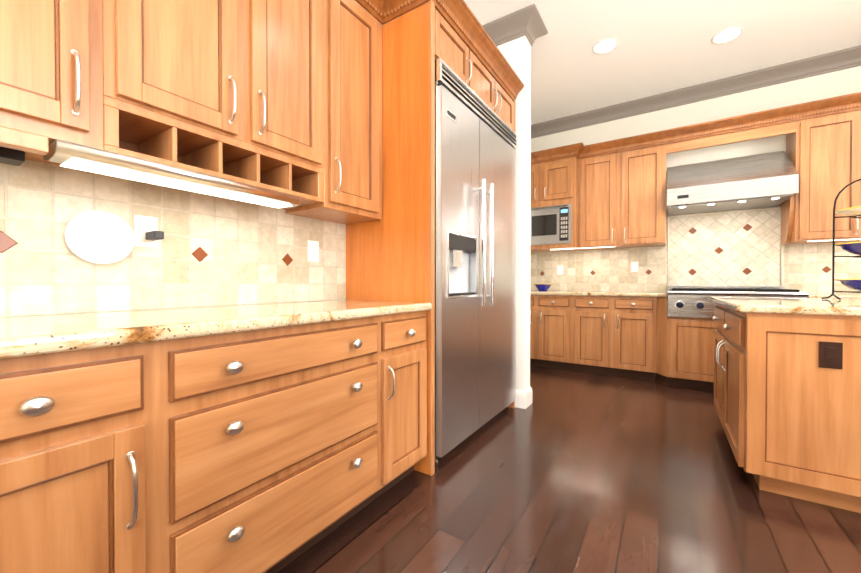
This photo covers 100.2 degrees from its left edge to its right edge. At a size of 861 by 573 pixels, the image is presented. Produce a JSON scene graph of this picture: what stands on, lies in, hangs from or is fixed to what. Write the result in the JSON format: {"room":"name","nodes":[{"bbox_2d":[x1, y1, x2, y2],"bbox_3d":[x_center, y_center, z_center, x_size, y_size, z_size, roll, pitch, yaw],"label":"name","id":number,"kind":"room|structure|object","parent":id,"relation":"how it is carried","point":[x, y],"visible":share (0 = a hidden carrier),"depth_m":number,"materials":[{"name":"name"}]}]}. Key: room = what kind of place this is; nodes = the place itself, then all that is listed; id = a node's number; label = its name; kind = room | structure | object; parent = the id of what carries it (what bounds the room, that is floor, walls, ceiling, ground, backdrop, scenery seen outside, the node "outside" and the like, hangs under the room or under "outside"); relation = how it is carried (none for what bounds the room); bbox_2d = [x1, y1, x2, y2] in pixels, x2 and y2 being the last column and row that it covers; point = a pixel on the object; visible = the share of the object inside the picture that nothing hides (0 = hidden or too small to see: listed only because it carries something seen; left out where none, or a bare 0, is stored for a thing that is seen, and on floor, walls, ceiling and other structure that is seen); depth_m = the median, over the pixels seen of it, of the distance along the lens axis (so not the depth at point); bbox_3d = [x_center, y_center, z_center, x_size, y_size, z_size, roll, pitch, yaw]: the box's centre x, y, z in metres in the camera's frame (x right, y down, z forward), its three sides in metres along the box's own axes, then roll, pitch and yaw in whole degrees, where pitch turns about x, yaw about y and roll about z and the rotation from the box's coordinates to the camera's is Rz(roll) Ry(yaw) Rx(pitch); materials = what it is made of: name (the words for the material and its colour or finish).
{"room":"kitchen","nodes":[
{"label":"kitchen","id":0,"kind":"room"},
{"bbox_2d":[0,3,381,317],"bbox_3d":[-0.828,-0.576,1.887,0.120,3.150,7.814,0,1,33],"label":"wall","id":1,"kind":"structure","parent":0,"point":[157,309],"depth_m":1.39,"materials":[{"name":"beige paint"}]},
{"bbox_2d":[0,0,115,165],"bbox_3d":[-1.350,-0.934,0.672,0.321,1.090,1.055,0,1,33],"label":"upper cabinet","id":2,"kind":"object","parent":1,"relation":"attached to","point":[58,57],"depth_m":0.95,"materials":[{"name":"brown wood"}]},
{"bbox_2d":[43,139,301,207],"bbox_3d":[-0.840,-0.372,1.312,0.150,0.042,0.765,0,1,33],"label":"under-cabinet light","id":3,"kind":"object","parent":2,"relation":"attached to","point":[67,154],"visible":0.97,"depth_m":1.17,"materials":[{"name":"silver metal"}]},
{"bbox_2d":[0,160,345,316],"bbox_3d":[-1.148,-0.163,1.280,0.011,0.503,2.280,0,1,33],"label":"backsplash","id":4,"kind":"structure","parent":1,"relation":"attached to","point":[209,250],"depth_m":1.40,"materials":[{"name":"tile"}]},
{"bbox_2d":[65,211,134,263],"bbox_3d":[-1.150,-0.171,1.257,0.022,0.184,0.184,0,1,33],"label":"wall plate","id":5,"kind":"object","parent":4,"relation":"attached to","point":[100,237],"visible":1,"depth_m":1.25,"materials":[{"name":"white ceramic"}]},
{"bbox_2d":[142,230,163,241],"bbox_3d":[-1.033,-0.188,1.341,0.113,0.034,0.036,0,1,33],"label":"plug","id":6,"kind":"object","parent":4,"relation":"attached to","point":[151,236],"visible":0.98,"depth_m":1.32,"materials":[{"name":"black plastic"}]},
{"bbox_2d":[116,0,331,179],"bbox_3d":[-0.842,-1.022,1.449,0.321,0.928,0.802,0,1,33],"label":"upper cabinet","id":7,"kind":"object","parent":1,"relation":"attached to","point":[284,96],"depth_m":1.34,"materials":[{"name":"brown wood"}]},
{"bbox_2d":[280,0,381,223],"bbox_3d":[-0.508,-0.936,1.962,0.321,1.110,0.421,0,1,33],"label":"upper cabinet","id":8,"kind":"object","parent":1,"relation":"attached to","point":[351,193],"depth_m":1.86,"materials":[{"name":"brown wood"}]},
{"bbox_2d":[469,3,547,408],"bbox_3d":[0.552,-0.588,3.139,0.820,3.150,0.370,0,1,33],"label":"wall","id":9,"kind":"structure","parent":0,"point":[514,35],"depth_m":2.94,"materials":[{"name":"white paint"}]},
{"bbox_2d":[277,365,860,572],"bbox_3d":[1.567,1.054,0.339,5.800,0.080,7.814,0,1,33],"label":"floor","id":10,"kind":"structure","parent":0,"point":[568,471],"depth_m":1.64,"materials":[{"name":"brown wood"}]},
{"bbox_2d":[0,340,167,572],"bbox_3d":[-1.041,0.572,0.881,0.626,0.876,0.417,0,1,33],"label":"base cabinet","id":11,"kind":"object","parent":10,"relation":"on","point":[84,433],"depth_m":0.78,"materials":[{"name":"brown wood"}]},
{"bbox_2d":[168,314,395,572],"bbox_3d":[-0.681,0.566,1.434,0.626,0.876,0.903,0,1,33],"label":"base cabinet","id":12,"kind":"object","parent":10,"relation":"on","point":[273,450],"depth_m":1.15,"materials":[{"name":"brown wood"}]},
{"bbox_2d":[0,300,431,358],"bbox_3d":[-0.880,0.112,1.105,0.646,0.039,2.276,0,1,33],"label":"countertop","id":13,"kind":"structure","parent":12,"relation":"on","point":[24,336],"depth_m":0.99,"materials":[{"name":"stone"}]},
{"bbox_2d":[396,311,426,483],"bbox_3d":[-0.371,0.562,1.908,0.626,0.876,0.383,0,1,33],"label":"base cabinet","id":14,"kind":"object","parent":10,"relation":"on","point":[411,350],"depth_m":1.77,"materials":[{"name":"brown wood"}]},
{"bbox_2d":[346,0,515,475],"bbox_3d":[0.097,-0.252,2.575,0.672,2.490,1.256,0,1,33],"label":"surround","id":15,"kind":"object","parent":10,"relation":"on","point":[390,255],"visible":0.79,"depth_m":1.99,"materials":[{"name":"brown wood"}]},
{"bbox_2d":[355,0,523,100],"bbox_3d":[-0.385,-1.544,1.517,0.405,0.115,3.534,0,1,33],"label":"crown molding","id":16,"kind":"structure","parent":15,"relation":"attached to","point":[460,19],"depth_m":2.15,"materials":[{"name":"brown wood"}]},
{"bbox_2d":[435,58,516,466],"bbox_3d":[0.133,-0.110,2.556,0.722,2.205,1.178,0,1,33],"label":"fridge","id":17,"kind":"object","parent":10,"relation":"on","point":[475,255],"visible":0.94,"depth_m":2.21,"materials":[{"name":"silver metal"}]},
{"bbox_2d":[530,295,573,370],"bbox_3d":[1.456,0.536,4.573,0.771,0.876,0.630,0,1,33],"label":"base cabinet","id":18,"kind":"object","parent":10,"relation":"on","point":[551,316],"depth_m":4.23,"materials":[{"name":"brown wood"}]},
{"bbox_2d":[530,290,860,298],"bbox_3d":[3.020,0.089,3.466,4.596,0.039,0.764,0,1,33],"label":"countertop","id":19,"kind":"structure","parent":18,"relation":"on","point":[652,294],"depth_m":3.88,"materials":[{"name":"stone"}]},
{"bbox_2d":[534,284,552,290],"bbox_3d":[1.434,0.013,4.588,0.250,0.090,0.250,0,1,33],"label":"bowl","id":20,"kind":"object","parent":19,"relation":"on","point":[543,287],"visible":1,"depth_m":4.52,"materials":[{"name":"blue ceramic"}]},
{"bbox_2d":[574,296,613,375],"bbox_3d":[1.948,0.539,4.251,0.405,0.876,0.630,0,1,33],"label":"base cabinet","id":21,"kind":"object","parent":10,"relation":"on","point":[593,315],"depth_m":3.98,"materials":[{"name":"brown wood"}]},
{"bbox_2d":[614,296,657,381],"bbox_3d":[2.289,0.541,4.028,0.410,0.876,0.630,0,1,33],"label":"base cabinet","id":22,"kind":"object","parent":10,"relation":"on","point":[645,338],"depth_m":3.76,"materials":[{"name":"brown wood"}]},
{"bbox_2d":[666,311,716,390],"bbox_3d":[2.910,0.639,3.553,0.970,0.690,0.750,0,1,33],"label":"base cabinet","id":23,"kind":"object","parent":10,"relation":"on","point":[689,341],"depth_m":3.42,"materials":[{"name":"brown wood"}]},
{"bbox_2d":[667,286,808,318],"bbox_3d":[2.889,0.145,3.517,0.962,0.293,0.824,0,1,33],"label":"range","id":24,"kind":"object","parent":23,"relation":"in","point":[689,301],"visible":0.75,"depth_m":3.35,"materials":[{"name":"silver metal"}]},
{"bbox_2d":[712,304,860,512],"bbox_3d":[2.834,0.565,1.598,2.460,0.875,1.205,0,1,33],"label":"kitchen island","id":25,"kind":"object","parent":10,"relation":"on","point":[787,396],"visible":0.96,"depth_m":1.66,"materials":[{"name":"brown wood"}]},
{"bbox_2d":[710,296,860,315],"bbox_3d":[2.861,0.107,1.575,2.495,0.039,1.245,0,1,33],"label":"island countertop","id":26,"kind":"structure","parent":25,"relation":"on","point":[820,306],"depth_m":1.72,"materials":[{"name":"stone"}]},
{"bbox_2d":[821,179,860,299],"bbox_3d":[2.672,-0.298,2.164,0.445,0.758,0.336,0,1,33],"label":"plate stand","id":27,"kind":"object","parent":26,"relation":"on","point":[855,249],"visible":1,"depth_m":2.21,"materials":[{"name":"black metal"}]},
{"bbox_2d":[449,0,860,124],"bbox_3d":[1.567,-2.175,0.308,5.800,0.080,7.814,0,1,33],"label":"ceiling","id":28,"kind":"structure","parent":0,"point":[663,46],"depth_m":3.18,"materials":[{"name":"white paint"}]},
{"bbox_2d":[592,38,618,53],"bbox_3d":[1.574,-2.161,3.245,0.215,0.004,0.215,0,1,24],"label":"recessed light","id":29,"kind":"object","parent":28,"relation":"in","point":[605,46],"depth_m":3.24,"materials":[{"name":"white"}]},
{"bbox_2d":[711,27,743,43],"bbox_3d":[2.557,-2.160,3.105,0.215,0.004,0.215,0,1,-6],"label":"recessed light","id":30,"kind":"object","parent":28,"relation":"in","point":[727,35],"depth_m":3.10,"materials":[{"name":"white"}]},
{"bbox_2d":[531,66,860,293],"bbox_3d":[3.673,-0.592,3.567,5.820,3.150,0.120,0,1,33],"label":"wall","id":31,"kind":"structure","parent":0,"point":[824,86],"depth_m":3.85,"materials":[{"name":"beige paint"}]},
{"bbox_2d":[530,157,577,252],"bbox_3d":[1.500,-0.997,4.621,0.776,1.060,0.476,0,1,33],"label":"upper cabinet","id":32,"kind":"object","parent":31,"relation":"attached to","point":[554,184],"depth_m":4.35,"materials":[{"name":"brown wood"}]},
{"bbox_2d":[578,144,665,249],"bbox_3d":[2.228,-0.993,4.217,0.885,1.060,0.356,0,1,33],"label":"upper cabinet","id":33,"kind":"object","parent":31,"relation":"attached to","point":[613,200],"depth_m":4.05,"materials":[{"name":"brown wood"}]},
{"bbox_2d":[531,92,860,164],"bbox_3d":[2.990,-1.575,3.403,4.596,0.120,0.205,0,1,33],"label":"crown molding","id":34,"kind":"structure","parent":33,"relation":"attached to","point":[826,107],"depth_m":3.60,"materials":[{"name":"brown wood"}]},
{"bbox_2d":[530,205,860,293],"bbox_3d":[3.227,-0.375,3.778,4.596,0.878,0.018,0,1,33],"label":"backsplash","id":35,"kind":"structure","parent":31,"relation":"attached to","point":[742,247],"depth_m":3.91,"materials":[{"name":"tile"}]},
{"bbox_2d":[531,45,860,138],"bbox_3d":[3.618,-2.095,3.450,5.598,0.139,0.110,0,1,33],"label":"crown molding","id":36,"kind":"structure","parent":31,"relation":"attached to","point":[847,58],"depth_m":3.85,"materials":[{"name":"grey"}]},
{"bbox_2d":[667,151,798,214],"bbox_3d":[2.932,-1.056,3.605,0.948,0.523,0.610,0,1,33],"label":"range hood","id":37,"kind":"object","parent":31,"relation":"attached to","point":[770,179],"visible":1,"depth_m":3.45,"materials":[{"name":"silver metal"}]},
{"bbox_2d":[782,110,860,244],"bbox_3d":[3.616,-0.964,3.311,0.440,1.100,0.356,0,1,33],"label":"upper cabinet","id":38,"kind":"object","parent":31,"relation":"attached to","point":[825,151],"depth_m":3.20,"materials":[{"name":"brown wood"}]}
]}

